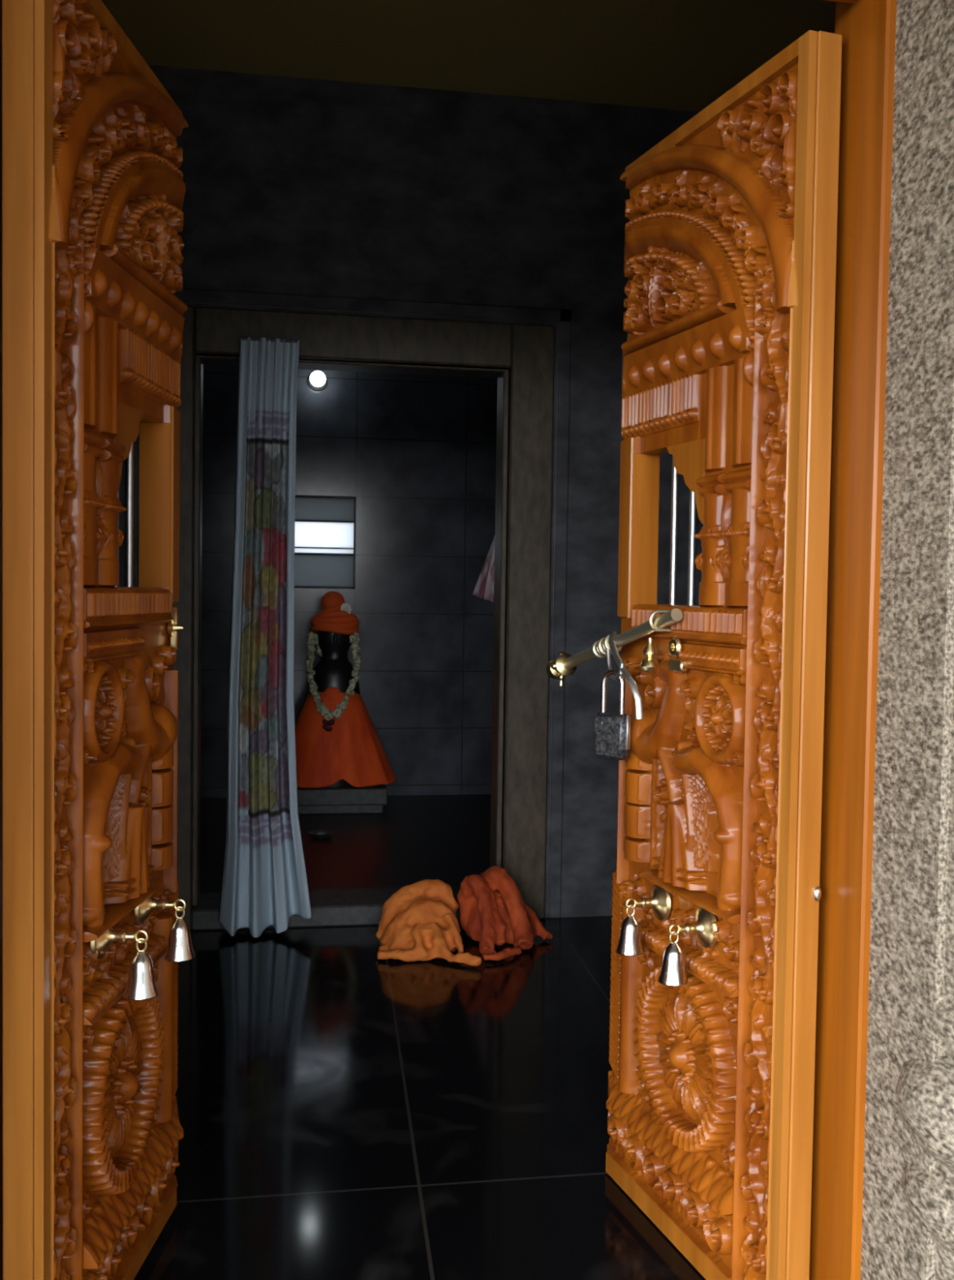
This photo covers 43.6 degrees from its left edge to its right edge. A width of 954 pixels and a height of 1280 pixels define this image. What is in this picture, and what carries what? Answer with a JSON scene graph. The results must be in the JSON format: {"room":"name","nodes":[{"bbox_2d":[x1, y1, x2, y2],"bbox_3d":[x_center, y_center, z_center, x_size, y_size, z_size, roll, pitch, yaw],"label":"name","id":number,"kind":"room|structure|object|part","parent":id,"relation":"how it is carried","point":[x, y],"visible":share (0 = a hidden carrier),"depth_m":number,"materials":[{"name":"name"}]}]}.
{"room":"house of worship","nodes":[
{"label":"house of worship","id":0,"kind":"room"},
{"bbox_2d":[200,794,491,893],"bbox_3d":[-0.620,0.958,5.524,2.410,0.130,2.287,0,2,-9],"label":"floor","id":1,"kind":"structure","parent":0,"point":[446,838],"depth_m":5.29,"materials":[{"name":"black"}]},
{"bbox_2d":[308,829,333,838],"bbox_3d":[-0.709,0.884,5.418,0.112,0.022,0.112,0,2,-9],"label":"dish","id":2,"kind":"object","parent":1,"relation":"on","point":[319,833],"visible":1,"depth_m":5.43,"materials":[{"name":"grey metal"}]},
{"bbox_2d":[297,784,387,814],"bbox_3d":[-0.748,0.800,6.108,0.547,0.134,0.360,0,2,-9],"label":"stone plinth","id":3,"kind":"object","parent":1,"relation":"on","point":[352,799],"visible":0.49,"depth_m":5.95,"materials":[{"name":"grey stone"}]},
{"bbox_2d":[294,591,396,788],"bbox_3d":[-0.719,0.242,6.078,0.636,0.983,0.389,0,2,-14],"label":"idol","id":4,"kind":"object","parent":1,"relation":"on","point":[338,744],"visible":0.95,"depth_m":5.98,"materials":[{"name":"orange fabric"}]},
{"bbox_3d":[-0.725,0.282,5.994,0.100,0.100,0.060,0,2,-9],"label":"waist sash","id":5,"kind":"part","parent":4,"relation":"part of","materials":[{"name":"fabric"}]},
{"bbox_2d":[340,602,351,613],"bbox_3d":[-0.659,-0.156,6.013,0.059,0.067,0.026,0,2,-9],"label":"flower","id":6,"kind":"object","parent":4,"relation":"on","point":[345,608],"depth_m":6.01,"materials":[{"name":"white plant"}]},
{"bbox_2d":[200,364,497,797],"bbox_3d":[-0.773,-0.553,6.519,2.410,2.905,0.150,0,2,-9],"label":"wall","id":7,"kind":"structure","parent":0,"point":[416,454],"depth_m":6.51,"materials":[{"name":"black tile"}]},
{"bbox_2d":[307,370,327,391],"bbox_3d":[-0.846,-1.383,6.332,0.100,0.100,0.127,0,2,-9],"label":"bulb","id":8,"kind":"object","parent":7,"relation":"attached to","point":[317,380],"visible":1,"depth_m":6.29,"materials":[{"name":"white glass"}]},
{"bbox_3d":[-0.842,-1.382,6.311,0.084,0.084,0.084,0,2,-9],"label":"bulb","id":9,"kind":"part","parent":8,"relation":"part of","materials":[{"name":"white glass"}]},
{"bbox_2d":[294,495,355,589],"bbox_3d":[-0.857,-0.530,6.473,0.390,0.500,0.025,0,2,-9],"label":"window","id":10,"kind":"structure","parent":7,"relation":"in","point":[325,526],"depth_m":6.47,"materials":[{"name":"glass"}]},
{"bbox_3d":[-0.857,-0.555,6.472,0.390,0.180,0.005,0,2,-9],"label":"clear pane","id":11,"kind":"part","parent":10,"relation":"part of","materials":[{"name":"clear glass"}]},
{"bbox_2d":[472,534,495,602],"bbox_3d":[0.065,-0.410,6.539,0.166,0.424,0.073,0,2,-22],"label":"hanging cloth","id":12,"kind":"object","parent":7,"relation":"hanging from","point":[484,588],"visible":0.43,"depth_m":6.54,"materials":[{"name":"fabric"}]},
{"bbox_2d":[119,64,703,917],"bbox_3d":[-0.399,-0.457,4.240,3.600,2.905,0.200,0,2,-9],"label":"wall","id":13,"kind":"structure","parent":0,"point":[294,185],"depth_m":4.16,"materials":[{"name":"black stone"}]},
{"bbox_2d":[219,337,311,937],"bbox_3d":[-0.705,-0.007,4.013,0.310,1.995,0.158,0,2,-9],"label":"curtain","id":14,"kind":"object","parent":13,"relation":"hanging from","point":[264,884],"visible":1,"depth_m":3.99,"materials":[{"name":"fabric"}]},
{"bbox_3d":[-0.700,-0.999,4.002,0.190,0.011,0.090,0,2,-9],"label":"curtain rail","id":15,"kind":"part","parent":14,"relation":"part of","materials":[{"name":"metal"}]},
{"bbox_2d":[124,288,571,918],"bbox_3d":[-0.435,-0.089,4.147,1.525,2.175,0.022,0,2,-9],"label":"trim","id":16,"kind":"structure","parent":13,"relation":"attached to","point":[563,317],"depth_m":4.22,"materials":[{"name":"black stone"}]},
{"bbox_2d":[173,306,555,929],"bbox_3d":[-0.450,-0.063,4.237,1.405,2.115,0.222,0,2,-9],"label":"trim","id":17,"kind":"structure","parent":13,"relation":"attached to","point":[529,349],"depth_m":4.20,"materials":[{"name":"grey stone"}]},
{"bbox_2d":[133,915,706,1279],"bbox_3d":[-0.162,1.119,2.741,4.000,0.120,2.963,0,2,-9],"label":"floor","id":18,"kind":"structure","parent":0,"point":[345,1112],"depth_m":2.66,"materials":[{"name":"black tile"}]},
{"bbox_2d":[191,886,460,930],"bbox_3d":[-0.461,0.958,4.279,1.085,0.072,0.240,0,2,-9],"label":"threshold","id":19,"kind":"object","parent":18,"relation":"on","point":[341,907],"visible":0.45,"depth_m":4.17,"materials":[{"name":"stone"}]},
{"bbox_2d":[375,879,481,966],"bbox_3d":[-0.170,0.908,3.868,0.318,0.217,0.392,0,2,-9],"label":"crumpled cloth","id":20,"kind":"object","parent":18,"relation":"on","point":[419,922],"visible":1,"depth_m":3.85,"materials":[{"name":"orange fabric"}]},
{"bbox_2d":[457,866,552,960],"bbox_3d":[0.107,0.889,3.936,0.316,0.255,0.352,0,2,-9],"label":"crumpled cloth","id":21,"kind":"object","parent":18,"relation":"on","point":[493,909],"visible":1,"depth_m":3.93,"materials":[{"name":"red fabric"}]},
{"bbox_2d":[895,0,953,1279],"bbox_3d":[0.713,0.069,1.542,0.294,2.100,0.294,2,2,18],"label":"column","id":22,"kind":"structure","parent":18,"relation":"on","point":[925,1090],"depth_m":1.53,"materials":[{"name":"grey stone"}]},
{"bbox_2d":[101,0,835,111],"bbox_3d":[-0.177,-1.918,2.981,4.000,0.120,2.733,0,2,-9],"label":"ceiling","id":23,"kind":"structure","parent":0,"point":[678,55],"depth_m":3.75,"materials":[{"name":"brown paint"}]},
{"bbox_2d":[860,0,953,1279],"bbox_3d":[-0.150,-0.384,1.526,6.600,3.220,0.270,0,2,-9],"label":"wall","id":24,"kind":"structure","parent":0,"point":[916,665],"depth_m":1.61,"materials":[{"name":"grey stone"}]},
{"bbox_2d":[1,0,188,1279],"bbox_3d":[-0.548,0.065,1.873,0.127,2.000,0.617,1,2,2],"label":"door","id":25,"kind":"structure","parent":24,"relation":"in","point":[94,188],"depth_m":1.72,"materials":[{"name":"brown wood"}]},
{"bbox_3d":[-0.553,-0.028,1.931,0.029,0.115,0.493,1,2,2],"label":"beaded moulding","id":26,"kind":"part","parent":25,"relation":"part of","materials":[{"name":"brown wood"}]},
{"bbox_3d":[-0.556,0.064,1.890,0.029,2.000,0.584,1,2,2],"label":"rail","id":27,"kind":"part","parent":25,"relation":"part of","materials":[{"name":"brown wood"}]},
{"bbox_2d":[91,159,186,257],"bbox_3d":[-0.536,-0.688,1.919,0.041,0.250,0.466,1,2,2],"label":"carving","id":28,"kind":"object","parent":25,"relation":"attached to","point":[137,204],"depth_m":1.87,"materials":[{"name":"brown wood"}]},
{"bbox_2d":[124,937,159,1000],"bbox_3d":[-0.506,0.492,1.797,0.051,0.087,0.051,0,2,-9],"label":"bell","id":29,"kind":"object","parent":25,"relation":"hanging from","point":[141,985],"visible":1,"depth_m":1.78,"materials":[{"name":"silver metal"}]},
{"bbox_2d":[164,906,195,962],"bbox_3d":[-0.497,0.488,1.994,0.051,0.087,0.051,0,2,-9],"label":"bell","id":30,"kind":"object","parent":25,"relation":"hanging from","point":[180,948],"visible":1,"depth_m":1.98,"materials":[{"name":"silver metal"}]},
{"bbox_2d":[0,0,897,1279],"bbox_3d":[-0.049,0.031,1.689,1.330,2.140,0.177,0,2,-9],"label":"trim","id":31,"kind":"structure","parent":24,"relation":"attached to","point":[868,28],"depth_m":1.75,"materials":[{"name":"brown wood"}]},
{"bbox_2d":[605,30,842,1279],"bbox_3d":[0.369,0.088,2.074,0.125,2.000,0.625,0,2,-19],"label":"door","id":32,"kind":"structure","parent":24,"relation":"in","point":[731,235],"depth_m":1.95,"materials":[{"name":"brown wood"}]},
{"bbox_2d":[546,608,682,719],"bbox_3d":[0.250,0.035,2.335,0.060,0.204,0.565,0,2,-21],"label":"bolt","id":33,"kind":"object","parent":32,"relation":"attached to","point":[566,664],"visible":1,"depth_m":2.25,"materials":[{"name":"gold metal"}]},
{"bbox_2d":[595,669,631,759],"bbox_3d":[0.257,0.140,2.247,0.072,0.168,0.031,3,3,41],"label":"padlock","id":34,"kind":"object","parent":33,"relation":"hanging from","point":[612,730],"visible":1,"depth_m":2.23,"materials":[{"name":"metal"}]},
{"bbox_3d":[0.254,0.179,2.250,0.058,0.066,0.031,3,3,41],"label":"plate","id":35,"kind":"part","parent":34,"relation":"part of","materials":[{"name":"metal"}]},
{"bbox_3d":[0.252,0.010,2.334,0.022,0.154,0.566,0,2,-20],"label":"rod","id":36,"kind":"part","parent":33,"relation":"part of","materials":[{"name":"gold metal"}]},
{"bbox_2d":[616,904,644,955],"bbox_3d":[0.280,0.526,2.174,0.051,0.087,0.051,0,2,-9],"label":"bell","id":37,"kind":"object","parent":32,"relation":"hanging from","point":[629,944],"visible":1,"depth_m":2.16,"materials":[{"name":"silver metal"}]},
{"bbox_2d":[657,930,688,986],"bbox_3d":[0.333,0.536,2.020,0.051,0.087,0.051,0,2,-9],"label":"bell","id":38,"kind":"object","parent":32,"relation":"hanging from","point":[673,973],"visible":1,"depth_m":2.00,"materials":[{"name":"silver metal"}]},
{"bbox_3d":[0.355,0.025,2.117,0.018,0.062,0.048,0,2,-19],"label":"keyhole plate","id":39,"kind":"part","parent":32,"relation":"part of","materials":[{"name":"gold metal"}]},
{"bbox_3d":[0.356,-0.004,2.135,0.029,0.115,0.493,0,2,-19],"label":"beaded moulding","id":40,"kind":"part","parent":32,"relation":"part of","materials":[{"name":"brown wood"}]},
{"bbox_2d":[624,217,747,313],"bbox_3d":[0.356,-0.664,2.120,0.041,0.250,0.466,0,2,-19],"label":"arch","id":41,"kind":"object","parent":32,"relation":"attached to","point":[673,264],"depth_m":2.09,"materials":[{"name":"brown wood"}]}
]}

